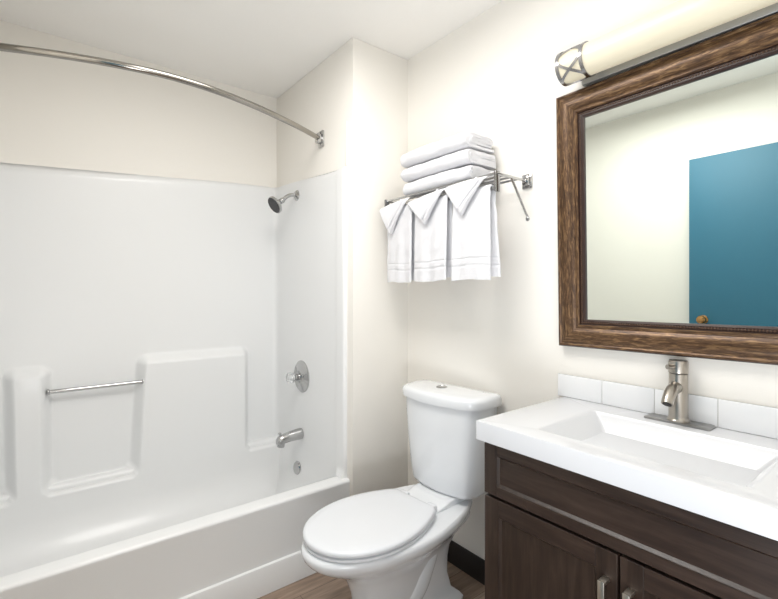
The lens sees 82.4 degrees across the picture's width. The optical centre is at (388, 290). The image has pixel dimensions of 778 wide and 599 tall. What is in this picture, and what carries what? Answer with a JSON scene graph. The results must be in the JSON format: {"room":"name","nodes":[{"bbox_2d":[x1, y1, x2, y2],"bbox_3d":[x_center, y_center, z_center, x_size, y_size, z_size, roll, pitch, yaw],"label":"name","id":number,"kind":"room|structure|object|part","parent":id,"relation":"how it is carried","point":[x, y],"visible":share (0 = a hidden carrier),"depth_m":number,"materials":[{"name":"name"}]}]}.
{"room":"bathroom","nodes":[
{"label":"bathroom","id":0,"kind":"room"},
{"bbox_2d":[0,20,276,187],"bbox_3d":[-1.367,0.030,2.280,1.632,2.440,0.100,0,0,-38],"label":"wall","id":1,"kind":"structure","parent":0,"point":[59,113],"depth_m":2.23,"materials":[{"name":"white paint"}]},
{"bbox_2d":[0,0,501,97],"bbox_3d":[-0.143,-1.215,1.080,2.070,0.050,3.500,0,0,-38],"label":"ceiling","id":2,"kind":"structure","parent":0,"point":[264,47],"depth_m":2.00,"materials":[{"name":"white paint"}]},
{"bbox_2d":[277,37,407,495],"bbox_3d":[-0.290,0.030,2.586,0.438,2.440,0.950,0,0,-38],"label":"wall","id":3,"kind":"structure","parent":0,"point":[364,85],"depth_m":2.17,"materials":[{"name":"white paint"}]},
{"bbox_2d":[0,43,323,147],"bbox_3d":[-0.873,-0.787,1.740,1.524,0.084,0.286,0,0,-38],"label":"shower curtain rod","id":4,"kind":"object","parent":3,"relation":"attached to","point":[319,137],"visible":1,"depth_m":1.59,"materials":[{"name":"silver metal"}]},
{"bbox_2d":[257,562,484,598],"bbox_3d":[-0.447,1.275,0.713,3.000,0.050,3.700,0,0,-38],"label":"floor","id":5,"kind":"structure","parent":0,"point":[317,585],"depth_m":1.86,"materials":[{"name":"wood"}]},
{"bbox_2d":[0,162,349,598],"bbox_3d":[-1.034,0.307,1.945,1.524,1.885,0.838,0,0,-38],"label":"bathtub","id":6,"kind":"object","parent":5,"relation":"on","point":[152,328],"visible":0.98,"depth_m":2.19,"materials":[{"name":"white plastic"}]},
{"bbox_2d":[268,190,298,212],"bbox_3d":[-0.584,-0.499,2.459,0.167,0.143,0.100,0,0,-38],"label":"shower","id":7,"kind":"object","parent":6,"relation":"attached to","point":[275,204],"visible":1,"depth_m":2.43,"materials":[{"name":"silver metal"}]},
{"bbox_3d":[-0.559,-0.523,2.483,0.089,0.055,0.021,0,0,-38],"label":"shower arm","id":8,"kind":"part","parent":7,"relation":"part of","materials":[{"name":"silver metal"}]},
{"bbox_2d":[276,428,303,447],"bbox_3d":[-0.545,0.803,2.424,0.147,0.083,0.059,0,0,-38],"label":"tub spout","id":9,"kind":"object","parent":6,"relation":"attached to","point":[296,434],"visible":1,"depth_m":2.40,"materials":[{"name":"silver metal"}]},
{"bbox_3d":[-0.514,0.988,2.480,0.018,0.074,0.074,0,0,-38],"label":"overflow plate","id":10,"kind":"part","parent":6,"relation":"part of","materials":[{"name":"silver metal"}]},
{"bbox_2d":[286,360,308,391],"bbox_3d":[-0.518,0.474,2.438,0.089,0.176,0.176,0,0,-38],"label":"shower valve","id":11,"kind":"object","parent":6,"relation":"attached to","point":[300,376],"visible":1,"depth_m":2.43,"materials":[{"name":"silver metal"}]},
{"bbox_3d":[-0.537,0.474,2.424,0.041,0.056,0.063,0,0,-38],"label":"knob","id":12,"kind":"part","parent":11,"relation":"part of","materials":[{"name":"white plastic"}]},
{"bbox_3d":[-0.511,0.474,2.444,0.034,0.038,0.038,0,0,-38],"label":"valve stem","id":13,"kind":"part","parent":11,"relation":"part of","materials":[{"name":"silver metal"}]},
{"bbox_3d":[-0.506,0.276,2.375,0.161,1.821,0.787,0,0,-38],"label":"panel","id":14,"kind":"part","parent":6,"relation":"part of","materials":[{"name":"white plastic"}]},
{"bbox_2d":[301,379,501,598],"bbox_3d":[0.025,0.829,1.693,0.783,0.842,0.436,0,0,-42],"label":"toilet","id":15,"kind":"object","parent":5,"relation":"on","point":[386,543],"visible":0.98,"depth_m":1.69,"materials":[{"name":"white ceramic"}]},
{"bbox_3d":[-0.076,0.847,1.602,0.481,0.012,0.374,0,0,-42],"label":"seat","id":16,"kind":"part","parent":15,"relation":"part of","materials":[{"name":"white plastic"}]},
{"bbox_3d":[-0.076,0.826,1.602,0.488,0.023,0.378,0,0,-42],"label":"lid","id":17,"kind":"part","parent":15,"relation":"part of","materials":[{"name":"white plastic"}]},
{"bbox_3d":[0.239,0.647,1.888,0.194,0.366,0.398,0,0,-42],"label":"tank","id":18,"kind":"part","parent":15,"relation":"part of","materials":[{"name":"white ceramic"}]},
{"bbox_3d":[0.236,0.438,1.885,0.213,0.051,0.436,0,0,-42],"label":"tank lid","id":19,"kind":"part","parent":15,"relation":"part of","materials":[{"name":"white ceramic"}]},
{"bbox_2d":[485,442,777,598],"bbox_3d":[0.679,0.843,1.139,0.480,0.815,0.756,0,0,-38],"label":"vanity cabinet","id":20,"kind":"object","parent":5,"relation":"on","point":[552,531],"visible":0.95,"depth_m":1.04,"materials":[{"name":"brown wood"}]},
{"bbox_3d":[0.406,0.867,1.161,0.019,0.537,0.382,0,0,-38],"label":"door","id":21,"kind":"part","parent":20,"relation":"part of","materials":[{"name":"brown wood"}]},
{"bbox_3d":[0.491,0.723,1.015,0.030,0.130,0.015,0,0,-38],"label":"handle","id":22,"kind":"part","parent":20,"relation":"part of","materials":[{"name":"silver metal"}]},
{"bbox_2d":[476,397,777,540],"bbox_3d":[0.687,0.434,1.145,0.481,0.108,0.788,0,0,-38],"label":"countertop","id":23,"kind":"structure","parent":20,"relation":"on","point":[727,476],"depth_m":1.11,"materials":[{"name":"white ceramic"}]},
{"bbox_2d":[644,359,715,430],"bbox_3d":[0.810,0.289,1.262,0.123,0.180,0.168,0,0,-38],"label":"faucet","id":24,"kind":"object","parent":23,"relation":"on","point":[675,394],"visible":1,"depth_m":1.26,"materials":[{"name":"grey metal"}]},
{"bbox_3d":[0.799,0.291,1.254,0.096,0.064,0.036,0,0,-38],"label":"spout","id":25,"kind":"part","parent":24,"relation":"part of","materials":[{"name":"silver metal"}]},
{"bbox_3d":[0.829,0.218,1.277,0.069,0.038,0.050,0,0,-38],"label":"lever handle","id":26,"kind":"part","parent":24,"relation":"part of","materials":[{"name":"silver metal"}]},
{"bbox_3d":[0.836,0.376,1.282,0.056,0.006,0.168,0,0,-38],"label":"deck plate","id":27,"kind":"part","parent":24,"relation":"part of","materials":[{"name":"grey metal"}]},
{"bbox_3d":[0.525,0.723,0.971,0.030,0.130,0.015,0,0,-38],"label":"handle","id":28,"kind":"part","parent":20,"relation":"part of","materials":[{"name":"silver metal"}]},
{"bbox_3d":[0.641,0.867,0.863,0.019,0.537,0.366,0,0,-38],"label":"door","id":29,"kind":"part","parent":20,"relation":"part of","materials":[{"name":"brown wood"}]},
{"bbox_2d":[408,0,777,559],"bbox_3d":[0.924,0.030,1.315,0.100,2.440,2.550,0,0,-38],"label":"wall","id":30,"kind":"structure","parent":0,"point":[493,76],"depth_m":1.76,"materials":[{"name":"white paint"}]},
{"bbox_2d":[384,170,532,220],"bbox_3d":[0.260,-0.362,1.916,0.204,0.180,0.692,0,0,-38],"label":"towel rack","id":31,"kind":"object","parent":30,"relation":"attached to","point":[527,180],"visible":0.56,"depth_m":1.71,"materials":[{"name":"silver metal"}]},
{"bbox_2d":[379,197,414,282],"bbox_3d":[0.037,-0.225,2.039,0.080,0.378,0.239,0,0,-38],"label":"hand towel","id":32,"kind":"object","parent":31,"relation":"hanging from","point":[398,218],"visible":0.92,"depth_m":2.00,"materials":[{"name":"white fabric"}]},
{"bbox_2d":[407,188,452,281],"bbox_3d":[0.165,-0.227,1.877,0.077,0.376,0.253,0,0,-38],"label":"hand towel","id":33,"kind":"object","parent":31,"relation":"hanging from","point":[433,212],"visible":0.98,"depth_m":1.83,"materials":[{"name":"white fabric"}]},
{"bbox_3d":[0.188,-0.426,1.860,0.010,0.010,0.648,0,0,-38],"label":"shelf rail","id":34,"kind":"part","parent":31,"relation":"part of","materials":[{"name":"silver metal"}]},
{"bbox_3d":[0.221,-0.426,1.886,0.010,0.010,0.648,0,0,-38],"label":"shelf rail","id":35,"kind":"part","parent":31,"relation":"part of","materials":[{"name":"silver metal"}]},
{"bbox_2d":[403,165,493,197],"bbox_3d":[0.252,-0.464,1.910,0.189,0.062,0.413,0,0,-38],"label":"folded towel","id":36,"kind":"object","parent":31,"relation":"on","point":[467,172],"visible":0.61,"depth_m":1.81,"materials":[{"name":"white fabric"}]},
{"bbox_2d":[401,149,496,182],"bbox_3d":[0.249,-0.530,1.916,0.190,0.062,0.409,0,0,-38],"label":"folded towel","id":37,"kind":"object","parent":36,"relation":"on","point":[466,157],"visible":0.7,"depth_m":1.80,"materials":[{"name":"white fabric"}]},
{"bbox_2d":[400,131,494,168],"bbox_3d":[0.242,-0.598,1.922,0.188,0.065,0.410,0,0,-38],"label":"folded towel","id":38,"kind":"object","parent":37,"relation":"on","point":[466,140],"visible":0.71,"depth_m":1.81,"materials":[{"name":"white fabric"}]},
{"bbox_3d":[0.257,-0.426,1.913,0.010,0.010,0.648,0,0,-38],"label":"shelf rail","id":39,"kind":"part","parent":31,"relation":"part of","materials":[{"name":"silver metal"}]},
{"bbox_2d":[445,176,500,280],"bbox_3d":[0.306,-0.231,1.698,0.077,0.383,0.248,0,0,-38],"label":"hand towel","id":40,"kind":"object","parent":31,"relation":"hanging from","point":[475,239],"visible":1,"depth_m":1.66,"materials":[{"name":"white fabric"}]},
{"bbox_3d":[0.391,-0.397,1.607,0.026,0.074,0.008,0,0,-38],"label":"plate","id":41,"kind":"part","parent":31,"relation":"part of","materials":[{"name":"silver metal"}]},
{"bbox_3d":[0.292,-0.426,1.941,0.010,0.010,0.648,0,0,-38],"label":"shelf rail","id":42,"kind":"part","parent":31,"relation":"part of","materials":[{"name":"silver metal"}]},
{"bbox_3d":[0.457,-0.426,1.659,0.181,0.011,0.011,0,0,-38],"label":"arm","id":43,"kind":"part","parent":31,"relation":"part of","materials":[{"name":"silver metal"}]},
{"bbox_2d":[448,540,484,584],"bbox_3d":[0.852,1.198,1.322,0.007,0.105,2.450,0,0,-38],"label":"baseboard","id":44,"kind":"structure","parent":30,"relation":"attached to","point":[473,565],"depth_m":1.96,"materials":[{"name":"black plastic"}]},
{"bbox_2d":[555,0,777,86],"bbox_3d":[0.821,-0.753,1.250,0.142,0.110,0.691,0,0,-38],"label":"vanity light","id":45,"kind":"object","parent":30,"relation":"attached to","point":[679,25],"visible":1,"depth_m":1.27,"materials":[{"name":"white glass"}]},
{"bbox_2d":[556,13,777,364],"bbox_3d":[0.859,-0.255,1.288,0.036,0.890,0.800,0,-1,-38],"label":"framed mirror","id":46,"kind":"object","parent":30,"relation":"attached to","point":[667,166],"visible":1,"depth_m":1.30,"materials":[{"name":"brown wood"},{"name":"mirror glass"}]},
{"bbox_2d":[585,54,777,326],"bbox_3d":[0.868,-0.255,1.295,0.004,0.710,0.621,0,0,-38],"label":"mirror glass","id":47,"kind":"object","parent":46,"relation":"attached to","point":[681,174],"depth_m":1.29,"materials":[{"name":"silver mirror"}]},
{"bbox_2d":[558,373,777,438],"bbox_3d":[0.867,0.340,1.301,0.008,0.080,0.809,0,0,-38],"label":"backsplash","id":48,"kind":"structure","parent":30,"relation":"attached to","point":[755,419],"depth_m":1.33,"materials":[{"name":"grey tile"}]}
]}

